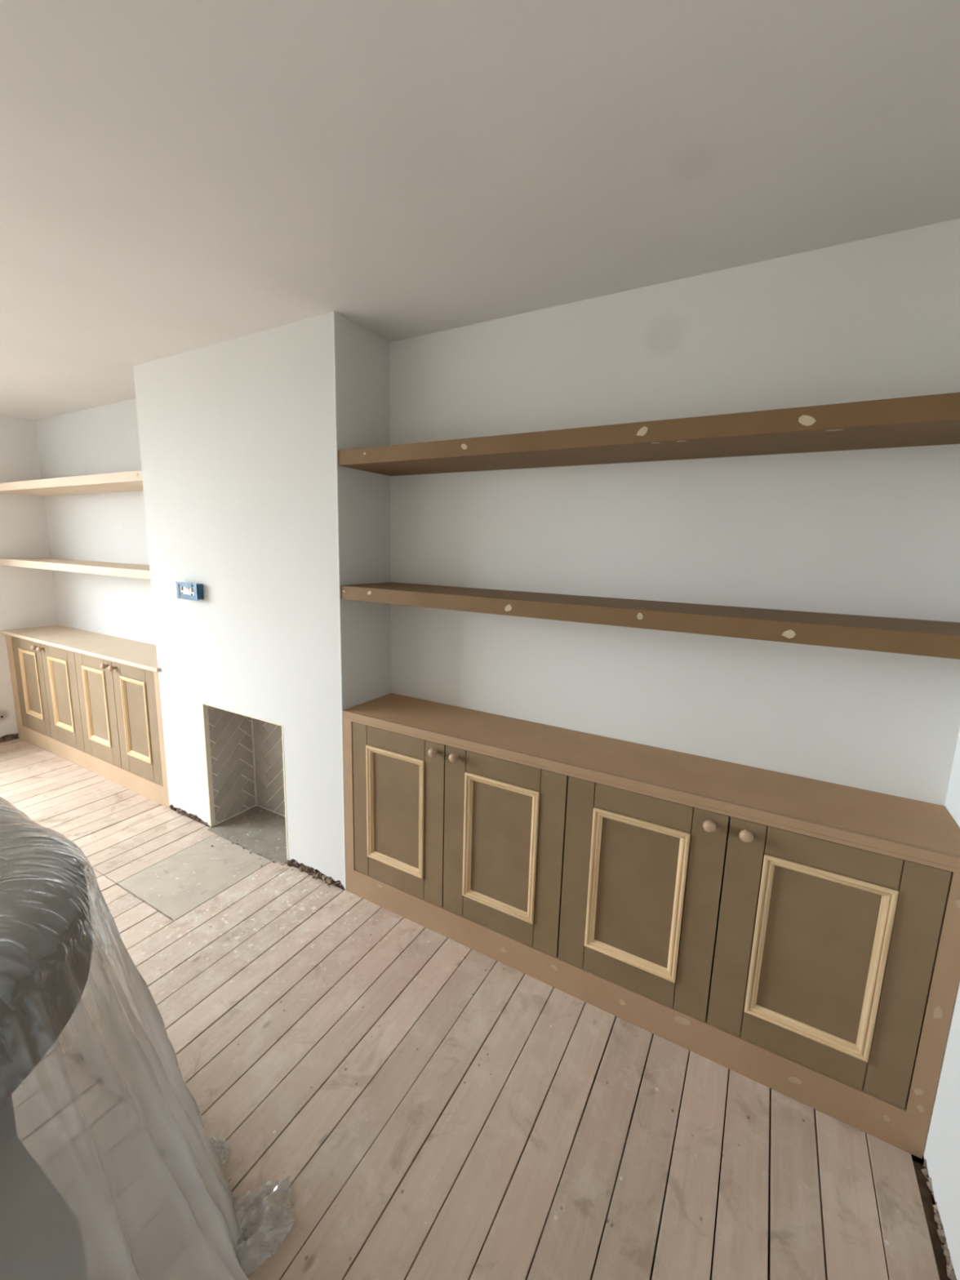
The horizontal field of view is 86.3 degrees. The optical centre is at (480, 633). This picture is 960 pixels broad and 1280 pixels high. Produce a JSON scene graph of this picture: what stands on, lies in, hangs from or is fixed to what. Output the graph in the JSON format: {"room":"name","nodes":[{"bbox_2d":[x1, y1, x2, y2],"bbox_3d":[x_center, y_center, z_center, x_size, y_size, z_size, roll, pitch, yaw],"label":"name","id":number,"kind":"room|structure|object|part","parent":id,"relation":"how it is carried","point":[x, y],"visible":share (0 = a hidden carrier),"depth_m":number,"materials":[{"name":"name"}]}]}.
{"room":"living room","nodes":[
{"label":"living room","id":0,"kind":"room"},
{"bbox_2d":[0,413,57,742],"bbox_3d":[-4.402,-0.159,2.479,0.200,2.450,3.984,7,11,29],"label":"wall","id":1,"kind":"structure","parent":0,"point":[27,595],"depth_m":3.86,"materials":[{"name":"white paint"}]},
{"bbox_2d":[133,311,391,889],"bbox_3d":[-1.125,-0.101,2.549,1.386,2.420,0.445,7,11,29],"label":"wall","id":2,"kind":"structure","parent":0,"point":[248,499],"depth_m":2.30,"materials":[{"name":"white paint"}]},
{"bbox_2d":[175,581,203,600],"bbox_3d":[-1.459,-0.217,2.569,0.184,0.088,0.039,7,11,29],"label":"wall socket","id":3,"kind":"object","parent":2,"relation":"attached to","point":[188,591],"visible":1,"depth_m":2.54,"materials":[{"name":"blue plastic"}]},
{"bbox_2d":[206,705,294,866],"bbox_3d":[-1.126,0.732,2.715,0.657,0.762,0.339,7,11,29],"label":"fireplace","id":4,"kind":"object","parent":2,"relation":"in","point":[246,753],"visible":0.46,"depth_m":2.87,"materials":[{"name":"tile"}]},
{"bbox_2d":[0,737,951,1279],"bbox_3d":[-1.977,1.362,1.331,5.642,0.141,4.000,7,11,29],"label":"floor","id":5,"kind":"structure","parent":0,"point":[433,1108],"depth_m":1.42,"materials":[{"name":"brown wood"}]},
{"bbox_2d":[0,867,92,1279],"bbox_3d":[-1.250,0.901,0.817,1.096,0.979,0.929,7,11,29],"label":"sofa","id":6,"kind":"object","parent":5,"relation":"on","point":[41,1236],"visible":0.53,"depth_m":0.81,"materials":[{"name":"grey fabric"}]},
{"bbox_3d":[-0.788,1.042,0.866,0.052,0.709,0.052,7,11,29],"label":"leg","id":7,"kind":"part","parent":6,"relation":"part of","materials":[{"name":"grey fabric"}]},
{"bbox_2d":[0,1137,87,1279],"bbox_3d":[-1.261,1.015,0.799,1.044,0.160,0.685,7,11,29],"label":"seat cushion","id":8,"kind":"object","parent":6,"relation":"on","point":[41,1236],"depth_m":0.82,"materials":[{"name":"grey fabric"}]},
{"bbox_2d":[0,796,295,1279],"bbox_3d":[-1.234,0.882,0.837,1.458,1.007,1.363,7,11,29],"label":"sheet","id":9,"kind":"object","parent":6,"relation":"on","point":[41,868],"visible":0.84,"depth_m":0.97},
{"bbox_2d":[4,634,169,808],"bbox_3d":[-2.611,0.484,3.534,2.025,0.822,0.366,7,11,29],"label":"base cabinet","id":10,"kind":"object","parent":5,"relation":"on","point":[103,717],"visible":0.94,"depth_m":3.31,"materials":[{"name":"brown wood"}]},
{"bbox_3d":[-3.364,0.349,3.776,0.032,0.494,0.011,3,10,10],"label":"moulding","id":11,"kind":"part","parent":10,"relation":"part of","materials":[{"name":"brown wood"}]},
{"bbox_3d":[-3.246,0.080,3.680,0.273,0.072,0.020,7,11,29],"label":"rail","id":12,"kind":"part","parent":10,"relation":"part of","materials":[{"name":"brown wood"}]},
{"bbox_3d":[-3.252,0.131,3.680,0.272,0.028,0.019,7,11,29],"label":"moulding","id":13,"kind":"part","parent":10,"relation":"part of","materials":[{"name":"brown wood"}]},
{"bbox_3d":[-3.252,0.360,3.729,0.295,0.516,0.008,7,11,29],"label":"door","id":14,"kind":"part","parent":10,"relation":"part of","materials":[{"name":"brown wood"}]},
{"bbox_3d":[-3.264,0.591,3.758,0.272,0.028,0.019,7,11,29],"label":"moulding","id":15,"kind":"part","parent":10,"relation":"part of","materials":[{"name":"brown wood"}]},
{"bbox_3d":[-3.106,0.095,3.567,0.036,0.036,0.039,7,11,29],"label":"knob","id":16,"kind":"part","parent":10,"relation":"part of","materials":[{"name":"brown wood"}]},
{"bbox_3d":[-3.261,0.661,3.779,0.273,0.116,0.020,7,11,29],"label":"rail","id":17,"kind":"part","parent":10,"relation":"part of","materials":[{"name":"brown wood"}]},
{"bbox_3d":[-3.153,0.374,3.659,0.011,0.494,0.032,-7,13,-40],"label":"moulding","id":18,"kind":"part","parent":10,"relation":"part of","materials":[{"name":"brown wood"}]},
{"bbox_3d":[-3.032,0.103,3.526,0.036,0.036,0.039,7,11,29],"label":"knob","id":19,"kind":"part","parent":10,"relation":"part of","materials":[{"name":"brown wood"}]},
{"bbox_3d":[-2.964,0.397,3.554,0.032,0.494,0.011,3,10,10],"label":"moulding","id":20,"kind":"part","parent":10,"relation":"part of","materials":[{"name":"brown wood"}]},
{"bbox_3d":[-2.852,0.179,3.457,0.272,0.028,0.019,7,11,29],"label":"moulding","id":21,"kind":"part","parent":10,"relation":"part of","materials":[{"name":"brown wood"}]},
{"bbox_3d":[-2.846,0.128,3.457,0.273,0.072,0.020,7,11,29],"label":"rail","id":22,"kind":"part","parent":10,"relation":"part of","materials":[{"name":"brown wood"}]},
{"bbox_3d":[-2.852,0.408,3.507,0.295,0.516,0.008,7,11,29],"label":"door","id":23,"kind":"part","parent":10,"relation":"part of","materials":[{"name":"brown wood"}]},
{"bbox_3d":[-2.864,0.639,3.536,0.272,0.028,0.019,7,11,29],"label":"moulding","id":24,"kind":"part","parent":10,"relation":"part of","materials":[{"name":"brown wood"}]},
{"bbox_3d":[-2.861,0.710,3.556,0.273,0.116,0.020,7,11,29],"label":"rail","id":25,"kind":"part","parent":10,"relation":"part of","materials":[{"name":"brown wood"}]},
{"bbox_3d":[-2.753,0.422,3.437,0.011,0.494,0.032,-7,13,-40],"label":"moulding","id":26,"kind":"part","parent":10,"relation":"part of","materials":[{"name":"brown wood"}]},
{"bbox_2d":[0,625,159,671],"bbox_3d":[-2.592,0.071,3.453,2.050,0.020,0.383,7,11,29],"label":"countertop","id":27,"kind":"structure","parent":10,"relation":"on","point":[131,652],"depth_m":3.42,"materials":[{"name":"brown wood"}]},
{"bbox_3d":[-2.549,0.447,3.323,0.032,0.494,0.011,3,10,10],"label":"moulding","id":28,"kind":"part","parent":10,"relation":"part of","materials":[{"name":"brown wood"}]},
{"bbox_3d":[-2.437,0.229,3.227,0.271,0.028,0.019,7,11,29],"label":"moulding","id":29,"kind":"part","parent":10,"relation":"part of","materials":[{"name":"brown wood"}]},
{"bbox_3d":[-2.431,0.178,3.227,0.272,0.072,0.020,7,11,29],"label":"rail","id":30,"kind":"part","parent":10,"relation":"part of","materials":[{"name":"brown wood"}]},
{"bbox_3d":[-2.437,0.458,3.276,0.294,0.516,0.008,7,11,29],"label":"door","id":31,"kind":"part","parent":10,"relation":"part of","materials":[{"name":"brown wood"}]},
{"bbox_3d":[-2.449,0.689,3.305,0.271,0.028,0.019,7,11,29],"label":"moulding","id":32,"kind":"part","parent":10,"relation":"part of","materials":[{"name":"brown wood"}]},
{"bbox_3d":[-2.446,0.759,3.325,0.272,0.116,0.020,7,11,29],"label":"rail","id":33,"kind":"part","parent":10,"relation":"part of","materials":[{"name":"brown wood"}]},
{"bbox_3d":[-2.284,0.195,3.111,0.036,0.036,0.039,7,11,29],"label":"knob","id":34,"kind":"part","parent":10,"relation":"part of","materials":[{"name":"brown wood"}]},
{"bbox_3d":[-2.338,0.472,3.206,0.011,0.494,0.032,-7,13,-40],"label":"moulding","id":35,"kind":"part","parent":10,"relation":"part of","materials":[{"name":"brown wood"}]},
{"bbox_3d":[-2.206,0.205,3.067,0.036,0.036,0.039,7,11,29],"label":"knob","id":36,"kind":"part","parent":10,"relation":"part of","materials":[{"name":"brown wood"}]},
{"bbox_3d":[-2.145,0.495,3.099,0.032,0.494,0.011,3,10,10],"label":"moulding","id":37,"kind":"part","parent":10,"relation":"part of","materials":[{"name":"brown wood"}]},
{"bbox_3d":[-2.036,0.277,3.004,0.266,0.028,0.019,7,11,29],"label":"moulding","id":38,"kind":"part","parent":10,"relation":"part of","materials":[{"name":"brown wood"}]},
{"bbox_3d":[-2.030,0.227,3.004,0.267,0.072,0.020,7,11,29],"label":"rail","id":39,"kind":"part","parent":10,"relation":"part of","materials":[{"name":"brown wood"}]},
{"bbox_3d":[-2.036,0.506,3.053,0.289,0.516,0.008,7,11,29],"label":"door","id":40,"kind":"part","parent":10,"relation":"part of","materials":[{"name":"brown wood"}]},
{"bbox_3d":[-2.048,0.738,3.082,0.266,0.028,0.019,7,11,29],"label":"moulding","id":41,"kind":"part","parent":10,"relation":"part of","materials":[{"name":"brown wood"}]},
{"bbox_3d":[-2.045,0.808,3.102,0.267,0.116,0.020,7,11,29],"label":"rail","id":42,"kind":"part","parent":10,"relation":"part of","materials":[{"name":"brown wood"}]},
{"bbox_3d":[-1.940,0.520,2.985,0.011,0.494,0.032,-7,13,-40],"label":"moulding","id":43,"kind":"part","parent":10,"relation":"part of","materials":[{"name":"brown wood"}]},
{"bbox_2d":[342,716,959,1159],"bbox_3d":[0.353,0.842,1.881,2.027,0.820,0.357,7,11,29],"label":"base cabinet","id":44,"kind":"object","parent":5,"relation":"on","point":[821,971],"visible":1,"depth_m":1.57,"materials":[{"name":"brown wood"}]},
{"bbox_3d":[-0.467,0.712,2.168,0.032,0.505,0.011,3,10,10],"label":"moulding","id":45,"kind":"part","parent":44,"relation":"part of","materials":[{"name":"brown wood"}]},
{"bbox_3d":[-0.345,0.490,2.065,0.294,0.028,0.019,7,11,29],"label":"moulding","id":46,"kind":"part","parent":44,"relation":"part of","materials":[{"name":"brown wood"}]},
{"bbox_3d":[-0.357,0.961,2.145,0.294,0.028,0.019,7,11,29],"label":"moulding","id":47,"kind":"part","parent":44,"relation":"part of","materials":[{"name":"brown wood"}]},
{"bbox_3d":[-0.339,0.434,2.064,0.294,0.083,0.020,7,11,29],"label":"rail","id":48,"kind":"part","parent":44,"relation":"part of","materials":[{"name":"brown wood"}]},
{"bbox_3d":[-0.354,1.021,2.164,0.294,0.096,0.020,7,11,29],"label":"rail","id":49,"kind":"part","parent":44,"relation":"part of","materials":[{"name":"brown wood"}]},
{"bbox_3d":[-0.345,0.724,2.116,0.316,0.527,0.008,7,11,29],"label":"door","id":50,"kind":"part","parent":44,"relation":"part of","materials":[{"name":"brown wood"}]},
{"bbox_3d":[-0.237,0.740,2.040,0.011,0.505,0.032,-7,13,-40],"label":"moulding","id":51,"kind":"part","parent":44,"relation":"part of","materials":[{"name":"brown wood"}]},
{"bbox_3d":[-0.178,0.449,1.940,0.036,0.036,0.039,7,11,29],"label":"knob","id":52,"kind":"part","parent":44,"relation":"part of","materials":[{"name":"brown wood"}]},
{"bbox_3d":[-0.097,0.457,1.895,0.036,0.036,0.039,7,11,29],"label":"knob","id":53,"kind":"part","parent":44,"relation":"part of","materials":[{"name":"brown wood"}]},
{"bbox_3d":[-0.048,0.763,1.935,0.032,0.505,0.011,3,10,10],"label":"moulding","id":54,"kind":"part","parent":44,"relation":"part of","materials":[{"name":"brown wood"}]},
{"bbox_3d":[0.063,1.012,1.912,0.296,0.028,0.019,7,11,29],"label":"moulding","id":55,"kind":"part","parent":44,"relation":"part of","materials":[{"name":"brown wood"}]},
{"bbox_3d":[0.066,1.072,1.931,0.297,0.096,0.020,7,11,29],"label":"rail","id":56,"kind":"part","parent":44,"relation":"part of","materials":[{"name":"brown wood"}]},
{"bbox_3d":[0.075,0.541,1.832,0.296,0.028,0.019,7,11,29],"label":"moulding","id":57,"kind":"part","parent":44,"relation":"part of","materials":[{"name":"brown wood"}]},
{"bbox_3d":[0.075,0.775,1.882,0.319,0.527,0.008,7,11,29],"label":"door","id":58,"kind":"part","parent":44,"relation":"part of","materials":[{"name":"brown wood"}]},
{"bbox_3d":[0.081,0.484,1.831,0.297,0.083,0.020,7,11,29],"label":"rail","id":59,"kind":"part","parent":44,"relation":"part of","materials":[{"name":"brown wood"}]},
{"bbox_3d":[0.184,0.790,1.806,0.011,0.505,0.032,-7,13,-40],"label":"moulding","id":60,"kind":"part","parent":44,"relation":"part of","materials":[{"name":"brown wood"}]},
{"bbox_3d":[0.376,0.814,1.700,0.032,0.505,0.011,3,10,10],"label":"moulding","id":61,"kind":"part","parent":44,"relation":"part of","materials":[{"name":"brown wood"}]},
{"bbox_3d":[0.488,1.123,1.696,0.294,0.096,0.020,7,11,29],"label":"rail","id":62,"kind":"part","parent":44,"relation":"part of","materials":[{"name":"brown wood"}]},
{"bbox_3d":[0.485,1.063,1.677,0.293,0.028,0.019,7,11,29],"label":"moulding","id":63,"kind":"part","parent":44,"relation":"part of","materials":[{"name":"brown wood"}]},
{"bbox_3d":[0.497,0.592,1.597,0.293,0.028,0.019,7,11,29],"label":"moulding","id":64,"kind":"part","parent":44,"relation":"part of","materials":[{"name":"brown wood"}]},
{"bbox_3d":[0.497,0.826,1.647,0.316,0.527,0.008,7,11,29],"label":"door","id":65,"kind":"part","parent":44,"relation":"part of","materials":[{"name":"brown wood"}]},
{"bbox_3d":[0.503,0.535,1.596,0.294,0.083,0.020,7,11,29],"label":"rail","id":66,"kind":"part","parent":44,"relation":"part of","materials":[{"name":"brown wood"}]},
{"bbox_2d":[342,693,959,868],"bbox_3d":[0.373,0.422,1.827,2.027,0.027,0.324,7,11,29],"label":"countertop","id":67,"kind":"structure","parent":44,"relation":"on","point":[915,828],"depth_m":1.61,"materials":[{"name":"brown wood"}]},
{"bbox_3d":[0.605,0.841,1.572,0.011,0.505,0.032,-7,13,-40],"label":"moulding","id":68,"kind":"part","parent":44,"relation":"part of","materials":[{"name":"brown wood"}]},
{"bbox_3d":[0.660,0.551,1.474,0.036,0.036,0.039,7,11,29],"label":"knob","id":69,"kind":"part","parent":44,"relation":"part of","materials":[{"name":"brown wood"}]},
{"bbox_3d":[0.742,0.562,1.429,0.036,0.036,0.039,7,11,29],"label":"knob","id":70,"kind":"part","parent":44,"relation":"part of","materials":[{"name":"brown wood"}]},
{"bbox_3d":[0.799,0.865,1.464,0.032,0.505,0.011,3,10,10],"label":"moulding","id":71,"kind":"part","parent":44,"relation":"part of","materials":[{"name":"brown wood"}]},
{"bbox_3d":[0.912,1.174,1.460,0.296,0.096,0.020,7,11,29],"label":"rail","id":72,"kind":"part","parent":44,"relation":"part of","materials":[{"name":"brown wood"}]},
{"bbox_3d":[0.909,1.114,1.441,0.295,0.028,0.019,7,11,29],"label":"moulding","id":73,"kind":"part","parent":44,"relation":"part of","materials":[{"name":"brown wood"}]},
{"bbox_3d":[0.921,0.877,1.411,0.318,0.527,0.008,7,11,29],"label":"door","id":74,"kind":"part","parent":44,"relation":"part of","materials":[{"name":"brown wood"}]},
{"bbox_3d":[0.921,0.643,1.361,0.295,0.028,0.019,7,11,29],"label":"moulding","id":75,"kind":"part","parent":44,"relation":"part of","materials":[{"name":"brown wood"}]},
{"bbox_3d":[0.928,0.586,1.360,0.296,0.083,0.020,7,11,29],"label":"rail","id":76,"kind":"part","parent":44,"relation":"part of","materials":[{"name":"brown wood"}]},
{"bbox_3d":[1.030,0.892,1.336,0.011,0.505,0.032,-7,13,-40],"label":"moulding","id":77,"kind":"part","parent":44,"relation":"part of","materials":[{"name":"brown wood"}]},
{"bbox_2d":[0,0,959,420],"bbox_3d":[-1.942,-1.133,0.918,5.782,0.120,4.030,7,11,29],"label":"ceiling","id":78,"kind":"structure","parent":0,"point":[177,176],"depth_m":1.13,"materials":[{"name":"paint"}]},
{"bbox_2d":[35,217,959,805],"bbox_3d":[-0.988,-0.123,2.789,5.682,2.450,0.130,7,11,29],"label":"wall","id":79,"kind":"structure","parent":0,"point":[868,532],"depth_m":1.71,"materials":[{"name":"white paint"}]},
{"bbox_2d":[0,470,143,496],"bbox_3d":[-2.563,-0.958,3.308,2.026,0.052,0.330,7,11,29],"label":"floating shelf","id":80,"kind":"object","parent":79,"relation":"attached to","point":[130,481],"visible":0.77,"depth_m":3.16,"materials":[{"name":"brown wood"}]},
{"bbox_2d":[0,558,151,579],"bbox_3d":[-2.577,-0.446,3.395,2.026,0.047,0.330,7,11,29],"label":"floating shelf","id":81,"kind":"object","parent":79,"relation":"attached to","point":[115,569],"visible":0.77,"depth_m":3.23,"materials":[{"name":"brown wood"}]},
{"bbox_2d":[337,391,959,475],"bbox_3d":[0.401,-0.605,1.654,2.028,0.058,0.320,7,11,29],"label":"floating shelf","id":82,"kind":"object","parent":79,"relation":"attached to","point":[933,420],"visible":1,"depth_m":1.44,"materials":[{"name":"brown wood"}]},
{"bbox_2d":[340,582,959,659],"bbox_3d":[0.388,-0.085,1.742,2.028,0.055,0.320,7,11,29],"label":"floating shelf","id":83,"kind":"object","parent":79,"relation":"attached to","point":[934,638],"visible":1,"depth_m":1.49,"materials":[{"name":"brown wood"}]},
{"bbox_2d":[920,728,959,1279],"bbox_3d":[0.493,0.422,-0.191,0.154,2.450,3.874,7,11,29],"label":"wall","id":84,"kind":"structure","parent":0,"point":[941,1153],"depth_m":1.23,"materials":[{"name":"white paint"}]}
]}

